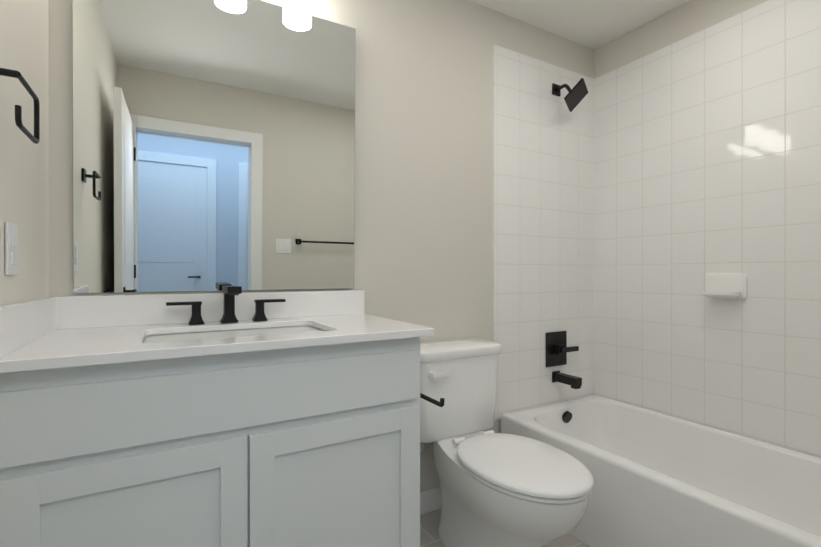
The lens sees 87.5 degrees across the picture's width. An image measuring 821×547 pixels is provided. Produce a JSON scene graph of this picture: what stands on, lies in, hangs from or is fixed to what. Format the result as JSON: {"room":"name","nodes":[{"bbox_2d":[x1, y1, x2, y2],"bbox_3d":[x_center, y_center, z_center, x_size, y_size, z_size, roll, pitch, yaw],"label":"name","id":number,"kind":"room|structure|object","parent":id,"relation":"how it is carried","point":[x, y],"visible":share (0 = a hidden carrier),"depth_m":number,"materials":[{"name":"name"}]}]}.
{"room":"bathroom","nodes":[
{"label":"bathroom","id":0,"kind":"room"},
{"bbox_2d":[0,0,48,305],"bbox_3d":[-0.663,-0.120,0.421,0.120,2.440,1.970,0,0,-30],"label":"wall","id":1,"kind":"structure","parent":0,"point":[24,158],"depth_m":1.09,"materials":[{"name":"white paint"}]},
{"bbox_2d":[5,222,17,274],"bbox_3d":[-0.905,-0.055,0.975,0.008,0.117,0.072,0,0,-30],"label":"outlet","id":2,"kind":"object","parent":1,"relation":"attached to","point":[11,248],"visible":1,"depth_m":0.96,"materials":[{"name":"white plastic"}]},
{"bbox_2d":[0,68,39,143],"bbox_3d":[-0.817,-0.350,0.874,0.062,0.127,0.171,0,0,-30],"label":"towel ring","id":3,"kind":"object","parent":1,"relation":"attached to","point":[35,138],"visible":1,"depth_m":0.88,"materials":[{"name":"black metal"}]},
{"bbox_2d":[49,0,593,491],"bbox_3d":[-0.030,-0.120,1.990,2.780,2.440,0.120,0,0,-30],"label":"wall","id":4,"kind":"structure","parent":0,"point":[423,162],"depth_m":1.96,"materials":[{"name":"white paint"}]},
{"bbox_2d":[72,0,355,293],"bbox_3d":[-0.636,-0.476,1.550,0.930,1.076,0.009,0,1,-29],"label":"mirror","id":5,"kind":"object","parent":4,"relation":"attached to","point":[213,145],"visible":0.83,"depth_m":1.51,"materials":[{"name":"grey mirror"}]},
{"bbox_2d":[293,0,323,10],"bbox_3d":[-0.608,-1.085,1.489,0.640,0.159,0.170,0,0,-30],"label":"sconce","id":6,"kind":"object","parent":4,"relation":"attached to","point":[311,5],"visible":1,"depth_m":1.60,"materials":[{"name":"white glass"}]},
{"bbox_2d":[420,486,440,514],"bbox_3d":[0.116,1.050,1.997,0.776,0.100,0.012,0,0,-30],"label":"baseboard","id":7,"kind":"structure","parent":4,"relation":"attached to","point":[430,500],"depth_m":1.98,"materials":[{"name":"white paint"}]},
{"bbox_2d":[493,44,593,419],"bbox_3d":[0.762,-0.208,2.371,0.787,1.906,0.008,0,0,-30],"label":"wall tile","id":8,"kind":"structure","parent":4,"relation":"attached to","point":[543,210],"depth_m":2.33,"materials":[{"name":"white tile"}]},
{"bbox_2d":[546,331,578,366],"bbox_3d":[0.841,0.420,2.376,0.195,0.190,0.062,0,0,-30],"label":"tub valve","id":9,"kind":"object","parent":8,"relation":"attached to","point":[557,349],"visible":1,"depth_m":2.37,"materials":[{"name":"black metal"}]},
{"bbox_2d":[552,371,581,388],"bbox_3d":[0.849,0.577,2.326,0.060,0.064,0.155,0,0,-30],"label":"tub spout","id":10,"kind":"object","parent":8,"relation":"attached to","point":[574,382],"visible":1,"depth_m":2.30,"materials":[{"name":"black metal"}]},
{"bbox_2d":[552,78,587,111],"bbox_3d":[0.862,-0.967,2.305,0.171,0.173,0.204,0,0,-30],"label":"shower head","id":11,"kind":"object","parent":8,"relation":"attached to","point":[576,94],"visible":1,"depth_m":2.28},
{"bbox_2d":[420,508,588,546],"bbox_3d":[0.525,1.130,0.482,4.800,0.060,3.290,0,0,-30],"label":"floor","id":12,"kind":"structure","parent":0,"point":[429,534],"depth_m":1.79,"materials":[{"name":"tile"}]},
{"bbox_2d":[0,290,434,546],"bbox_3d":[-0.511,0.585,1.319,1.033,1.030,0.560,0,0,-30],"label":"bathroom vanity","id":13,"kind":"object","parent":12,"relation":"on","point":[150,420],"visible":1,"depth_m":1.08,"materials":[{"name":"white paint"}]},
{"bbox_2d":[166,285,285,324],"bbox_3d":[-0.602,0.105,1.440,0.380,0.126,0.162,0,0,-30],"label":"faucet","id":14,"kind":"object","parent":13,"relation":"on","point":[230,292],"visible":1,"depth_m":1.47,"materials":[{"name":"black metal"}]},
{"bbox_2d":[420,393,444,406],"bbox_3d":[0.033,0.420,1.429,0.068,0.048,0.194,0,0,-30],"label":"toilet paper holder","id":15,"kind":"object","parent":13,"relation":"attached to","point":[433,401],"visible":0.38,"depth_m":1.40,"materials":[{"name":"black metal"}]},
{"bbox_2d":[420,338,592,546],"bbox_3d":[0.317,0.706,1.648,0.454,0.789,0.816,0,0,-30],"label":"toilet","id":16,"kind":"object","parent":12,"relation":"on","point":[503,490],"visible":0.77,"depth_m":1.58,"materials":[{"name":"white ceramic"}]},
{"bbox_2d":[501,394,820,546],"bbox_3d":[1.153,0.907,1.718,0.740,0.385,1.512,0,0,-30],"label":"bathtub","id":17,"kind":"object","parent":12,"relation":"on","point":[660,479],"visible":0.85,"depth_m":1.73,"materials":[{"name":"white ceramic"}]},
{"bbox_2d":[470,0,688,49],"bbox_3d":[0.525,-1.370,0.481,4.800,0.060,3.290,0,0,-30],"label":"ceiling","id":18,"kind":"structure","parent":0,"point":[593,24],"depth_m":2.22,"materials":[{"name":"white paint"}]},
{"bbox_2d":[594,0,767,78],"bbox_3d":[1.644,-0.120,1.747,0.120,2.440,1.970,0,0,-30],"label":"wall","id":19,"kind":"structure","parent":0,"point":[683,21],"depth_m":2.21,"materials":[{"name":"white paint"}]},
{"bbox_2d":[594,0,820,456],"bbox_3d":[1.498,-0.208,1.872,0.008,1.906,1.592,0,0,-30],"label":"wall tile","id":20,"kind":"structure","parent":19,"relation":"attached to","point":[707,150],"depth_m":1.99,"materials":[{"name":"white tile"}]},
{"bbox_2d":[702,273,746,298],"bbox_3d":[1.405,0.055,1.938,0.085,0.116,0.166,0,0,-30],"label":"soap dish","id":21,"kind":"object","parent":20,"relation":"attached to","point":[727,285],"visible":1,"depth_m":1.93,"materials":[{"name":"white ceramic"}]}
]}

